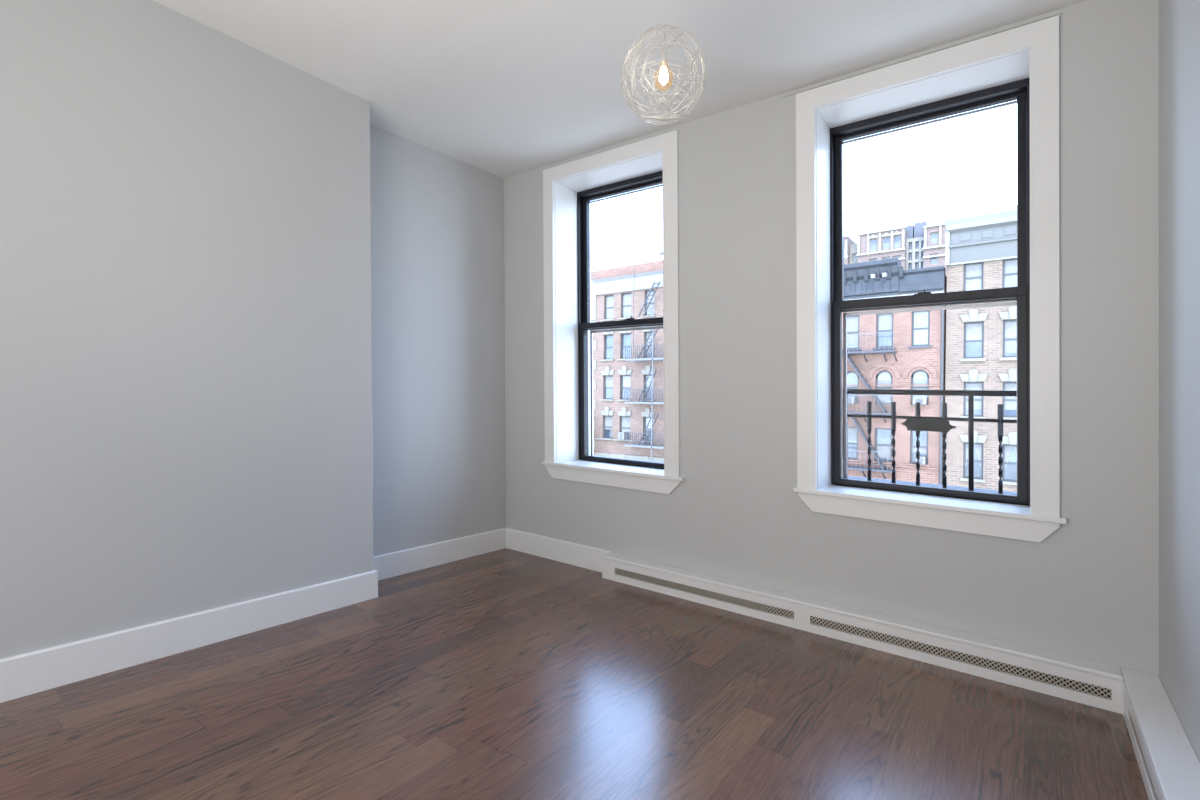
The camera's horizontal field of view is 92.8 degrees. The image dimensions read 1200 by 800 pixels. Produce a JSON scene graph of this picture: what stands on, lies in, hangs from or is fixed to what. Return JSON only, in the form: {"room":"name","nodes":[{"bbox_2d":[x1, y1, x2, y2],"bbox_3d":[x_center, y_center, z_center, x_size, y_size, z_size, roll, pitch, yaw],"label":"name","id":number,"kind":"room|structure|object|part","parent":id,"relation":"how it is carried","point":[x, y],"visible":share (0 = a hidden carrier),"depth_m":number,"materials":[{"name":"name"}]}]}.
{"room":"empty apartment room","nodes":[
{"label":"empty apartment room","id":0,"kind":"room"},
{"bbox_2d":[0,0,505,658],"bbox_3d":[-2.067,-0.269,2.468,0.544,3.114,4.541,1,0,37],"label":"wall","id":1,"kind":"structure","parent":0,"point":[252,329],"depth_m":2.50,"materials":[{"name":"grey paint"}]},
{"bbox_2d":[0,528,505,702],"bbox_3d":[-1.952,0.988,2.394,0.273,0.206,4.501,1,0,37],"label":"baseboard","id":2,"kind":"structure","parent":1,"relation":"attached to","point":[22,675],"depth_m":2.50,"materials":[{"name":"white paint"}]},
{"bbox_2d":[0,548,1148,799],"bbox_3d":[-0.659,1.196,1.416,3.623,0.305,4.603,1,0,37],"label":"floor","id":3,"kind":"structure","parent":0,"point":[502,674],"depth_m":2.02,"materials":[{"name":"brown wood"}]},
{"bbox_2d":[602,552,1122,713],"bbox_3d":[1.012,1.077,2.905,2.436,0.170,0.107,1,0,37],"label":"heater cover","id":4,"kind":"object","parent":3,"relation":"on","point":[1087,682],"visible":1,"depth_m":2.61,"materials":[{"name":"white metal"}]},
{"bbox_2d":[615,568,793,619],"bbox_3d":[0.536,1.073,3.211,1.114,0.057,0.005,1,0,37],"label":"grille","id":5,"kind":"object","parent":4,"relation":"attached to","point":[621,578],"depth_m":3.16,"materials":[{"name":"silver metal"}]},
{"bbox_2d":[810,616,1111,699],"bbox_3d":[1.486,1.099,2.491,1.118,0.057,0.005,1,0,37],"label":"grille","id":6,"kind":"object","parent":4,"relation":"attached to","point":[818,628],"depth_m":2.43,"materials":[{"name":"silver metal"}]},
{"bbox_2d":[1120,668,1199,799],"bbox_3d":[0.757,1.063,0.466,0.113,0.199,4.300,1,0,37],"label":"heater cover","id":7,"kind":"object","parent":3,"relation":"on","point":[1169,765],"visible":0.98,"depth_m":1.75,"materials":[{"name":"white metal"}]},
{"bbox_2d":[1128,712,1157,799],"bbox_3d":[1.336,1.092,1.308,0.005,0.069,1.843,1,0,37],"label":"grille","id":8,"kind":"object","parent":7,"relation":"attached to","point":[1147,771],"depth_m":1.76,"materials":[{"name":"silver metal"}]},
{"bbox_3d":[0.689,1.071,0.455,0.017,0.181,4.199,1,0,37],"label":"panel","id":9,"kind":"part","parent":7,"relation":"part of","materials":[{"name":"white paint"}]},
{"bbox_2d":[153,0,1086,178],"bbox_3d":[-0.617,-1.771,1.479,4.123,0.379,5.103,1,0,37],"label":"ceiling","id":10,"kind":"structure","parent":0,"point":[503,89],"depth_m":2.63,"materials":[{"name":"paint"}]},
{"bbox_2d":[620,0,706,124],"bbox_3d":[0.221,-1.276,1.970,0.300,0.620,0.301,1,0,37],"label":"pendant lamp","id":11,"kind":"object","parent":10,"relation":"hanging from","point":[663,74],"visible":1,"depth_m":1.95,"materials":[{"name":"silver metal"}]},
{"bbox_2d":[661,50,666,64],"bbox_3d":[0.220,-1.182,1.970,0.020,0.044,0.020,1,0,37],"label":"socket","id":12,"kind":"object","parent":11,"relation":"attached to","point":[665,57],"depth_m":1.96,"materials":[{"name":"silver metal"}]},
{"bbox_3d":[0.223,-1.384,1.970,0.003,0.366,0.003,1,0,37],"label":"cord","id":13,"kind":"part","parent":11,"relation":"part of","materials":[{"name":"grey plastic"}]},
{"bbox_2d":[503,0,1158,680],"bbox_3d":[0.813,-0.182,3.360,4.052,3.102,0.442,1,0,37],"label":"wall","id":14,"kind":"structure","parent":0,"point":[1089,590],"depth_m":2.72,"materials":[{"name":"grey paint"}]},
{"bbox_2d":[506,528,611,571],"bbox_3d":[-0.312,1.038,3.964,0.962,0.158,0.017,1,0,37],"label":"baseboard","id":15,"kind":"structure","parent":14,"relation":"attached to","point":[579,555],"depth_m":3.95,"materials":[{"name":"white paint"}]},
{"bbox_2d":[542,130,684,493],"bbox_3d":[0.212,-0.520,3.886,1.130,2.156,0.592,1,0,37],"label":"window","id":16,"kind":"structure","parent":14,"relation":"in","point":[568,188],"depth_m":3.95,"materials":[{"name":"white paint"}]},
{"bbox_3d":[0.218,-0.528,3.923,0.900,1.950,0.131,1,0,37],"label":"frame","id":17,"kind":"part","parent":16,"relation":"part of","materials":[{"name":"black paint"}]},
{"bbox_3d":[0.203,-0.056,3.902,0.861,0.991,0.053,1,0,37],"label":"sash","id":18,"kind":"part","parent":16,"relation":"part of","materials":[{"name":"black paint"}]},
{"bbox_3d":[0.225,-0.982,3.933,0.861,0.968,0.049,1,0,37],"label":"sash","id":19,"kind":"part","parent":16,"relation":"part of","materials":[{"name":"black paint"}]},
{"bbox_3d":[0.315,0.465,4.049,1.118,0.078,0.198,1,0,37],"label":"sill","id":20,"kind":"part","parent":16,"relation":"part of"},
{"bbox_3d":[0.246,-0.507,3.959,0.811,1.888,0.038,1,0,37],"label":"storm frame","id":21,"kind":"part","parent":16,"relation":"part of","materials":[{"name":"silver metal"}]},
{"bbox_2d":[782,8,1063,96],"bbox_3d":[1.409,-1.577,2.639,1.140,0.030,0.006,1,0,37],"label":"trim","id":22,"kind":"structure","parent":14,"relation":"attached to","point":[1060,11],"depth_m":2.57,"materials":[{"name":"white paint"}]},
{"bbox_2d":[793,15,1065,542],"bbox_3d":[1.647,-0.488,2.881,1.106,2.142,0.722,1,0,37],"label":"window","id":23,"kind":"structure","parent":14,"relation":"in","point":[1020,64],"depth_m":2.66,"materials":[{"name":"white paint"}]},
{"bbox_3d":[1.604,-0.022,2.843,0.776,0.916,0.016,1,0,37],"label":"glass pane","id":24,"kind":"part","parent":23,"relation":"part of","materials":[{"name":"clear glass"}]},
{"bbox_2d":[843,389,1016,493],"bbox_3d":[1.742,0.208,3.028,0.866,0.533,0.042,1,0,37],"label":"guard","id":25,"kind":"object","parent":23,"relation":"attached to","point":[917,423],"visible":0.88,"depth_m":3.00,"materials":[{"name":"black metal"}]},
{"bbox_3d":[1.413,0.213,3.285,0.028,0.498,0.029,1,0,37],"label":"post","id":26,"kind":"part","parent":25,"relation":"part of","materials":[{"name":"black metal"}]},
{"bbox_3d":[1.746,-0.040,3.030,0.864,0.038,0.030,1,0,37],"label":"rail","id":27,"kind":"part","parent":25,"relation":"part of","materials":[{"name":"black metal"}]},
{"bbox_3d":[1.747,0.097,3.031,0.864,0.027,0.014,1,0,37],"label":"rail","id":28,"kind":"part","parent":25,"relation":"part of","materials":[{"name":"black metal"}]},
{"bbox_3d":[1.897,0.226,2.918,0.028,0.498,0.029,1,0,37],"label":"post","id":29,"kind":"part","parent":25,"relation":"part of","materials":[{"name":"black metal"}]},
{"bbox_3d":[1.618,-0.497,2.862,0.888,1.928,0.131,1,0,37],"label":"frame","id":30,"kind":"part","parent":23,"relation":"part of","materials":[{"name":"black paint"}]},
{"bbox_3d":[1.603,-0.034,2.842,0.849,0.988,0.053,1,0,37],"label":"sash","id":31,"kind":"part","parent":23,"relation":"part of","materials":[{"name":"black paint"}]},
{"bbox_3d":[1.646,-0.476,2.899,0.799,1.865,0.037,1,0,37],"label":"storm frame","id":32,"kind":"part","parent":23,"relation":"part of","materials":[{"name":"black metal"}]},
{"bbox_3d":[1.625,-0.945,2.872,0.849,0.957,0.049,1,0,37],"label":"sash","id":33,"kind":"part","parent":23,"relation":"part of","materials":[{"name":"black paint"}]},
{"bbox_3d":[1.754,0.485,3.040,1.106,0.078,0.328,1,0,37],"label":"sill","id":34,"kind":"part","parent":23,"relation":"part of","materials":[{"name":"white paint"}]},
{"bbox_2d":[1159,0,1199,761],"bbox_3d":[0.833,-0.188,0.271,0.290,3.114,4.542,1,0,37],"label":"wall","id":35,"kind":"structure","parent":0,"point":[1179,20],"depth_m":1.83,"materials":[{"name":"grey paint"}]},
{"label":"outside","id":36,"kind":"structure","parent":0,"visible":0},
{"bbox_3d":[23.884,13.031,61.775,110.000,0.500,118.500,1,0,37],"label":"street","id":37,"kind":"object","parent":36,"visible":0},
{"bbox_2d":[591,260,663,462],"bbox_3d":[6.843,3.045,39.687,11.300,23.080,12.400,1,0,37],"label":"brick building","id":38,"kind":"structure","parent":37,"relation":"on","point":[611,288],"depth_m":36.50,"materials":[{"name":"red brick"}]},
{"bbox_3d":[0.584,2.118,37.370,0.705,0.682,0.008,1,0,37],"label":"pane","id":39,"kind":"part","parent":38,"relation":"part of","materials":[{"name":"glass"}]},
{"bbox_2d":[605,417,611,429],"bbox_3d":[0.587,1.513,37.364,0.630,0.843,0.004,1,0,37],"label":"curtain","id":40,"kind":"object","parent":38,"relation":"hanging from","point":[608,420],"depth_m":37.39,"materials":[{"name":"white fabric"}]},
{"bbox_3d":[0.614,-0.442,37.366,0.705,0.722,0.008,1,0,37],"label":"pane","id":41,"kind":"part","parent":38,"relation":"part of","materials":[{"name":"glass"}]},
{"bbox_2d":[606,377,612,385],"bbox_3d":[0.618,-1.215,37.359,0.630,0.627,0.004,1,0,37],"label":"curtain","id":42,"kind":"object","parent":38,"relation":"hanging from","point":[609,380],"depth_m":37.35,"materials":[{"name":"white fabric"}]},
{"bbox_3d":[0.644,-3.057,37.361,0.705,0.752,0.008,1,0,37],"label":"pane","id":43,"kind":"part","parent":38,"relation":"part of","materials":[{"name":"glass"}]},
{"bbox_3d":[0.659,-3.829,37.368,0.705,0.792,0.010,1,0,37],"label":"pane","id":44,"kind":"part","parent":38,"relation":"part of","materials":[{"name":"glass"}]},
{"bbox_2d":[606,296,613,315],"bbox_3d":[0.675,-6.134,37.350,0.630,1.268,0.004,1,0,37],"label":"curtain","id":45,"kind":"object","parent":38,"relation":"hanging from","point":[609,299],"depth_m":37.34,"materials":[{"name":"white fabric"}]},
{"bbox_2d":[618,432,627,439],"bbox_3d":[1.463,2.273,36.347,0.460,0.450,0.472,1,0,37],"label":"air conditioner","id":46,"kind":"object","parent":38,"relation":"attached to","point":[620,434],"visible":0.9,"depth_m":36.16,"materials":[{"name":"grey plastic"}]},
{"bbox_2d":[622,417,629,430],"bbox_3d":[1.671,1.527,36.543,0.670,0.843,0.004,1,0,37],"label":"curtain","id":47,"kind":"object","parent":38,"relation":"hanging from","point":[625,420],"depth_m":36.53,"materials":[{"name":"white fabric"}]},
{"bbox_3d":[1.698,-0.428,36.545,0.745,0.722,0.008,1,0,37],"label":"pane","id":48,"kind":"part","parent":38,"relation":"part of","materials":[{"name":"glass"}]},
{"bbox_3d":[1.713,-1.170,36.552,0.745,0.762,0.010,1,0,37],"label":"pane","id":49,"kind":"part","parent":38,"relation":"part of","materials":[{"name":"glass"}]},
{"bbox_3d":[1.728,-3.043,36.540,0.745,0.752,0.008,1,0,37],"label":"pane","id":50,"kind":"part","parent":38,"relation":"part of","materials":[{"name":"glass"}]},
{"bbox_3d":[1.743,-3.815,36.547,0.745,0.792,0.010,1,0,37],"label":"pane","id":51,"kind":"part","parent":38,"relation":"part of","materials":[{"name":"glass"}]},
{"bbox_2d":[623,294,630,314],"bbox_3d":[1.759,-6.120,36.529,0.670,1.268,0.004,1,0,37],"label":"curtain","id":52,"kind":"object","parent":38,"relation":"hanging from","point":[626,297],"depth_m":36.53,"materials":[{"name":"white fabric"}]},
{"bbox_3d":[3.749,-7.353,34.639,10.350,0.940,0.500,1,0,37],"label":"cornice","id":53,"kind":"part","parent":38,"relation":"part of","materials":[{"name":"white paint"}]},
{"bbox_2d":[633,260,635,344],"bbox_3d":[2.108,-5.998,35.569,0.102,5.352,0.256,1,0,-17],"label":"hanging cable","id":54,"kind":"object","parent":38,"relation":"hanging from","point":[635,260],"visible":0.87,"depth_m":35.54,"materials":[{"name":"grey paint"}]},
{"bbox_2d":[624,281,663,460],"bbox_3d":[3.275,0.986,34.564,3.844,16.214,0.900,1,0,37],"label":"fire escape","id":55,"kind":"object","parent":38,"relation":"attached to","point":[643,445],"visible":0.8,"depth_m":34.54,"materials":[{"name":"grey paint"}]},
{"bbox_3d":[3.004,2.400,34.229,3.844,0.820,0.034,1,0,37],"label":"railing","id":56,"kind":"part","parent":55,"relation":"part of","materials":[{"name":"grey metal"}]},
{"bbox_3d":[3.034,-0.240,34.224,3.844,0.820,0.034,1,0,37],"label":"railing","id":57,"kind":"part","parent":55,"relation":"part of","materials":[{"name":"black metal"}]},
{"bbox_3d":[3.064,-2.880,34.220,3.844,0.820,0.034,1,0,37],"label":"railing","id":58,"kind":"part","parent":55,"relation":"part of","materials":[{"name":"black metal"}]},
{"bbox_3d":[3.086,1.447,35.494,0.665,0.722,0.010,1,0,37],"label":"pane","id":59,"kind":"part","parent":38,"relation":"part of","materials":[{"name":"grey glass"}]},
{"bbox_3d":[3.071,2.150,35.487,0.665,0.682,0.008,1,0,37],"label":"pane","id":60,"kind":"part","parent":38,"relation":"part of","materials":[{"name":"grey glass"}]},
{"bbox_3d":[3.116,-1.152,35.490,0.665,0.762,0.010,1,0,37],"label":"pane","id":61,"kind":"part","parent":38,"relation":"part of","materials":[{"name":"glass"}]},
{"bbox_2d":[646,333,653,352],"bbox_3d":[3.132,-3.546,35.471,0.590,1.221,0.004,1,0,37],"label":"curtain","id":62,"kind":"object","parent":38,"relation":"hanging from","point":[647,334],"depth_m":35.51,"materials":[{"name":"white fabric"}]},
{"bbox_2d":[647,292,654,311],"bbox_3d":[3.162,-6.102,35.466,0.590,1.268,0.004,1,0,37],"label":"curtain","id":63,"kind":"object","parent":38,"relation":"hanging from","point":[651,308],"depth_m":35.44,"materials":[{"name":"white fabric"}]},
{"bbox_2d":[842,258,946,484],"bbox_3d":[15.092,3.081,33.258,9.615,19.300,12.690,1,0,37],"label":"brick building","id":64,"kind":"structure","parent":37,"relation":"on","point":[918,338],"depth_m":26.92,"materials":[{"name":"red brick"}]},
{"bbox_3d":[12.345,2.978,28.233,0.940,0.100,0.140,1,0,37],"label":"sill","id":65,"kind":"part","parent":64,"relation":"part of","materials":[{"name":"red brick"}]},
{"bbox_3d":[12.408,-2.481,28.223,0.940,0.100,0.140,1,0,37],"label":"sill","id":66,"kind":"part","parent":64,"relation":"part of","materials":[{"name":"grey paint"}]},
{"bbox_2d":[848,397,855,403],"bbox_3d":[12.323,0.013,28.137,0.480,0.330,0.472,1,0,37],"label":"air conditioner","id":67,"kind":"object","parent":64,"relation":"attached to","point":[849,398],"visible":0.59,"depth_m":27.91,"materials":[{"name":"grey plastic"}]},
{"bbox_3d":[12.458,2.521,28.375,0.665,0.742,0.008,1,0,37],"label":"pane","id":68,"kind":"part","parent":64,"relation":"part of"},
{"bbox_2d":[848,428,856,440],"bbox_3d":[12.463,1.709,28.367,0.590,0.600,0.004,1,0,37],"label":"blind","id":69,"kind":"object","parent":64,"relation":"hanging from","point":[852,432],"depth_m":28.32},
{"bbox_3d":[12.505,-1.000,28.377,0.665,0.795,0.010,1,0,37],"label":"pane","id":70,"kind":"part","parent":64,"relation":"part of","materials":[{"name":"glass"}]},
{"bbox_2d":[847,317,857,345],"bbox_3d":[12.522,-3.411,28.359,0.590,1.428,0.004,1,0,37],"label":"curtain","id":71,"kind":"object","parent":64,"relation":"hanging from","point":[852,322],"depth_m":28.34,"materials":[{"name":"white fabric"}]},
{"bbox_3d":[12.490,-0.226,28.370,0.665,0.755,0.008,1,0,37],"label":"pane","id":72,"kind":"part","parent":64,"relation":"part of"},
{"bbox_2d":[842,332,896,478],"bbox_3d":[11.441,0.273,28.486,5.911,6.932,0.762,1,0,37],"label":"fire escape","id":73,"kind":"object","parent":64,"relation":"attached to","point":[881,469],"visible":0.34,"depth_m":27.21,"materials":[{"name":"grey paint"}]},
{"bbox_3d":[11.256,-2.749,28.194,5.906,0.890,0.030,1,0,37],"label":"railing","id":74,"kind":"part","parent":73,"relation":"part of","materials":[{"name":"grey metal"}]},
{"bbox_3d":[11.192,2.850,28.204,5.906,0.890,0.030,1,0,37],"label":"railing","id":75,"kind":"part","parent":73,"relation":"part of","materials":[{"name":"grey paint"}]},
{"bbox_3d":[11.222,0.180,28.199,5.906,0.890,0.030,1,0,37],"label":"railing","id":76,"kind":"part","parent":73,"relation":"part of","materials":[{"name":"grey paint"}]},
{"bbox_3d":[11.019,-5.769,29.084,7.980,1.680,0.960,1,0,37],"label":"cornice","id":77,"kind":"part","parent":64,"relation":"part of","materials":[{"name":"paint"}]},
{"bbox_3d":[13.537,2.994,27.331,0.950,0.100,0.140,1,0,37],"label":"sill","id":78,"kind":"part","parent":64,"relation":"part of","materials":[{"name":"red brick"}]},
{"bbox_3d":[13.665,1.774,27.480,0.675,0.782,0.010,1,0,37],"label":"pane","id":79,"kind":"part","parent":64,"relation":"part of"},
{"bbox_2d":[877,443,890,457],"bbox_3d":[13.646,2.430,27.466,0.600,0.690,0.004,1,0,37],"label":"blind","id":80,"kind":"object","parent":64,"relation":"hanging from","point":[881,447],"depth_m":27.45,"materials":[{"name":"white fabric"}]},
{"bbox_3d":[13.599,-2.466,27.321,0.950,0.100,0.140,1,0,37],"label":"sill","id":81,"kind":"part","parent":64,"relation":"part of","materials":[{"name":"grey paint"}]},
{"bbox_3d":[13.697,-0.985,27.475,0.675,0.795,0.010,1,0,37],"label":"pane","id":82,"kind":"part","parent":64,"relation":"part of","materials":[{"name":"glass"}]},
{"bbox_2d":[878,380,890,400],"bbox_3d":[13.680,-0.475,27.461,0.600,1.000,0.004,1,0,37],"label":"blind","id":83,"kind":"object","parent":64,"relation":"hanging from","point":[880,382],"depth_m":27.45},
{"bbox_3d":[13.713,-2.941,27.462,0.675,0.778,0.008,1,0,37],"label":"pane","id":84,"kind":"part","parent":64,"relation":"part of","materials":[{"name":"glass"}]},
{"bbox_3d":[13.729,-3.739,27.470,0.675,0.818,0.010,1,0,37],"label":"pane","id":85,"kind":"part","parent":64,"relation":"part of","materials":[{"name":"white glass"}]},
{"bbox_2d":[878,314,891,327],"bbox_3d":[13.719,-3.797,27.455,0.600,0.626,0.004,1,0,37],"label":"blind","id":86,"kind":"object","parent":64,"relation":"hanging from","point":[884,320],"depth_m":27.45,"materials":[{"name":"white fabric"}]},
{"bbox_3d":[11.704,-4.910,28.578,9.500,0.100,0.070,1,0,37],"label":"cornice","id":87,"kind":"part","parent":64,"relation":"part of","materials":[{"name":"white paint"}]},
{"bbox_3d":[14.744,3.009,26.416,0.940,0.100,0.140,1,0,37],"label":"sill","id":88,"kind":"part","parent":64,"relation":"part of","materials":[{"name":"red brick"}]},
{"bbox_3d":[14.857,2.551,26.558,0.665,0.742,0.008,1,0,37],"label":"pane","id":89,"kind":"part","parent":64,"relation":"part of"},
{"bbox_3d":[14.873,1.789,26.565,0.665,0.782,0.010,1,0,37],"label":"pane","id":90,"kind":"part","parent":64,"relation":"part of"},
{"bbox_2d":[912,445,926,452],"bbox_3d":[14.856,2.265,26.551,0.590,0.350,0.004,1,0,37],"label":"blind","id":91,"kind":"object","parent":64,"relation":"hanging from","point":[923,448],"depth_m":26.50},
{"bbox_3d":[14.776,0.269,26.411,0.940,0.100,0.140,1,0,37],"label":"sill","id":92,"kind":"part","parent":64,"relation":"part of","materials":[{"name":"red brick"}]},
{"bbox_3d":[14.889,-0.195,26.553,0.665,0.755,0.008,1,0,37],"label":"pane","id":93,"kind":"part","parent":64,"relation":"part of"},
{"bbox_3d":[14.905,-0.970,26.560,0.665,0.795,0.010,1,0,37],"label":"pane","id":94,"kind":"part","parent":64,"relation":"part of","materials":[{"name":"glass"}]},
{"bbox_2d":[913,379,926,388],"bbox_3d":[14.890,-0.735,26.545,0.590,0.450,0.004,1,0,37],"label":"blind","id":95,"kind":"object","parent":64,"relation":"hanging from","point":[915,381],"depth_m":26.54,"materials":[{"name":"white fabric"}]},
{"bbox_3d":[14.807,-2.450,26.406,0.940,0.100,0.140,1,0,37],"label":"sill","id":96,"kind":"part","parent":64,"relation":"part of","materials":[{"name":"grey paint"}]},
{"bbox_2d":[913,398,927,404],"bbox_3d":[14.746,0.059,26.302,0.540,0.300,0.472,1,0,37],"label":"air conditioner","id":97,"kind":"object","parent":64,"relation":"attached to","point":[923,401],"visible":0.91,"depth_m":26.09,"materials":[{"name":"grey plastic"}]},
{"bbox_2d":[916,456,925,464],"bbox_3d":[14.774,2.775,26.262,0.350,0.350,0.472,1,0,37],"label":"air conditioner","id":98,"kind":"object","parent":64,"relation":"attached to","point":[922,460],"visible":0.62,"depth_m":26.05,"materials":[{"name":"grey plastic"}]},
{"bbox_3d":[14.921,-2.926,26.548,0.665,0.778,0.008,1,0,37],"label":"pane","id":99,"kind":"part","parent":64,"relation":"part of","materials":[{"name":"white glass"}]},
{"bbox_3d":[14.936,-3.723,26.555,0.665,0.818,0.010,1,0,37],"label":"pane","id":100,"kind":"part","parent":64,"relation":"part of","materials":[{"name":"white glass"}]},
{"bbox_3d":[14.859,-5.450,26.375,1.820,1.140,0.640,1,0,37],"label":"cornice","id":101,"kind":"part","parent":64,"relation":"part of","materials":[{"name":"paint"}]},
{"bbox_2d":[844,221,946,276],"bbox_3d":[39.036,-3.688,71.226,21.600,33.250,15.120,1,0,37],"label":"apartment building","id":102,"kind":"structure","parent":37,"relation":"on","point":[919,245],"depth_m":65.78,"materials":[{"name":"beige stone"}]},
{"bbox_3d":[33.478,-18.617,66.657,0.730,0.685,0.010,1,0,37],"label":"pane","id":103,"kind":"part","parent":102,"relation":"part of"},
{"bbox_3d":[34.354,-18.605,65.993,0.730,0.685,0.010,1,0,37],"label":"pane","id":104,"kind":"part","parent":102,"relation":"part of","materials":[{"name":"glass"}]},
{"bbox_2d":[945,205,1016,491],"bbox_3d":[25.601,2.366,25.360,16.610,21.000,12.600,1,0,37],"label":"brick building","id":105,"kind":"structure","parent":37,"relation":"on","point":[981,245],"depth_m":24.92,"materials":[{"name":"beige brick"}]},
{"bbox_3d":[16.534,3.066,25.285,0.665,0.738,0.008,1,0,37],"label":"pane","id":106,"kind":"part","parent":105,"relation":"part of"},
{"bbox_3d":[16.408,3.531,25.127,0.940,0.120,0.180,1,0,37],"label":"sill","id":107,"kind":"part","parent":105,"relation":"part of","materials":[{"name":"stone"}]},
{"bbox_3d":[16.424,0.791,25.134,0.940,0.120,0.180,1,0,37],"label":"sill","id":108,"kind":"part","parent":105,"relation":"part of","materials":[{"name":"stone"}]},
{"bbox_3d":[16.437,-1.769,25.142,0.940,0.120,0.180,1,0,37],"label":"sill","id":109,"kind":"part","parent":105,"relation":"part of","materials":[{"name":"stone"}]},
{"bbox_2d":[965,444,981,466],"bbox_3d":[16.536,2.477,25.277,0.590,1.040,0.006,1,0,37],"label":"curtain","id":110,"kind":"object","parent":105,"relation":"hanging from","point":[977,447],"depth_m":25.21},
{"bbox_3d":[16.549,0.341,25.292,0.665,0.708,0.008,1,0,37],"label":"pane","id":111,"kind":"part","parent":105,"relation":"part of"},
{"bbox_3d":[16.564,-5.120,25.318,0.665,0.588,0.008,1,0,37],"label":"pane","id":112,"kind":"part","parent":105,"relation":"part of","materials":[{"name":"white glass"}]},
{"bbox_2d":[966,384,981,408],"bbox_3d":[16.550,-0.138,25.285,0.590,1.100,0.004,1,0,37],"label":"blind","id":113,"kind":"object","parent":105,"relation":"hanging from","point":[977,399],"depth_m":25.22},
{"bbox_3d":[16.563,-2.242,25.299,0.665,0.752,0.008,1,0,37],"label":"pane","id":114,"kind":"part","parent":105,"relation":"part of","materials":[{"name":"glass"}]},
{"bbox_3d":[16.578,-3.014,25.307,0.665,0.792,0.010,1,0,37],"label":"pane","id":115,"kind":"part","parent":105,"relation":"part of","materials":[{"name":"white glass"}]},
{"bbox_2d":[966,323,981,333],"bbox_3d":[16.569,-3.168,25.292,0.590,0.411,0.004,1,0,37],"label":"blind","id":116,"kind":"object","parent":105,"relation":"hanging from","point":[971,328],"depth_m":25.28,"materials":[{"name":"white fabric"}]},
{"bbox_2d":[966,264,981,282],"bbox_3d":[16.565,-5.602,25.312,0.590,0.802,0.004,1,0,37],"label":"curtain","id":117,"kind":"object","parent":105,"relation":"hanging from","point":[973,271],"depth_m":25.29,"materials":[{"name":"white fabric"}]},
{"bbox_3d":[16.549,2.308,25.292,0.665,0.778,0.010,1,0,37],"label":"pane","id":118,"kind":"part","parent":105,"relation":"part of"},
{"bbox_3d":[22.208,-7.065,20.720,16.610,2.200,1.000,1,0,37],"label":"cornice crown","id":119,"kind":"part","parent":105,"relation":"part of","materials":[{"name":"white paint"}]},
{"bbox_3d":[22.262,-6.760,20.739,16.440,1.450,0.500,1,0,37],"label":"cornice","id":120,"kind":"part","parent":105,"relation":"part of","materials":[{"name":"blue paint"}]},
{"bbox_3d":[17.569,-1.755,24.284,0.940,0.120,0.180,1,0,37],"label":"sill","id":121,"kind":"part","parent":105,"relation":"part of","materials":[{"name":"stone"}]},
{"bbox_3d":[17.540,3.545,24.270,0.940,0.120,0.180,1,0,37],"label":"sill","id":122,"kind":"part","parent":105,"relation":"part of","materials":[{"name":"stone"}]},
{"bbox_3d":[17.666,3.080,24.427,0.665,0.738,0.008,1,0,37],"label":"pane","id":123,"kind":"part","parent":105,"relation":"part of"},
{"bbox_2d":[1004,446,1016,469],"bbox_3d":[17.668,2.491,24.420,0.590,1.040,0.006,1,0,37],"label":"curtain","id":124,"kind":"object","parent":105,"relation":"hanging from","point":[1010,452],"depth_m":24.48,"materials":[{"name":"white fabric"}]},
{"bbox_3d":[17.681,0.355,24.434,0.665,0.708,0.008,1,0,37],"label":"pane","id":125,"kind":"part","parent":105,"relation":"part of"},
{"bbox_2d":[1005,384,1016,409],"bbox_3d":[17.682,-0.124,24.427,0.590,1.100,0.004,1,0,37],"label":"blind","id":126,"kind":"object","parent":105,"relation":"hanging from","point":[1010,401],"depth_m":24.46,"materials":[{"name":"white fabric"}]},
{"bbox_3d":[17.695,-2.227,24.442,0.665,0.752,0.008,1,0,37],"label":"pane","id":127,"kind":"part","parent":105,"relation":"part of","materials":[{"name":"glass"}]},
{"bbox_3d":[17.710,-3.000,24.449,0.665,0.792,0.010,1,0,37],"label":"pane","id":128,"kind":"part","parent":105,"relation":"part of","materials":[{"name":"white glass"}]},
{"bbox_2d":[1005,321,1016,331],"bbox_3d":[17.701,-3.153,24.435,0.590,0.411,0.004,1,0,37],"label":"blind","id":129,"kind":"object","parent":105,"relation":"hanging from","point":[1010,326],"depth_m":24.48,"materials":[{"name":"white fabric"}]},
{"bbox_2d":[1005,336,1016,352],"bbox_3d":[17.692,-2.374,24.435,0.590,0.700,0.004,1,0,37],"label":"blind","id":130,"kind":"object","parent":105,"relation":"hanging from","point":[1010,341],"depth_m":24.48,"materials":[{"name":"white fabric"}]},
{"bbox_3d":[17.696,-5.105,24.461,0.665,0.588,0.008,1,0,37],"label":"pane","id":131,"kind":"part","parent":105,"relation":"part of","materials":[{"name":"white glass"}]},
{"bbox_2d":[1005,260,1016,279],"bbox_3d":[17.697,-5.588,24.454,0.590,0.802,0.004,1,0,37],"label":"curtain","id":132,"kind":"object","parent":105,"relation":"hanging from","point":[1010,265],"depth_m":24.49,"materials":[{"name":"white fabric"}]},
{"bbox_3d":[17.681,2.323,24.435,0.665,0.778,0.010,1,0,37],"label":"pane","id":133,"kind":"part","parent":105,"relation":"part of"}
]}

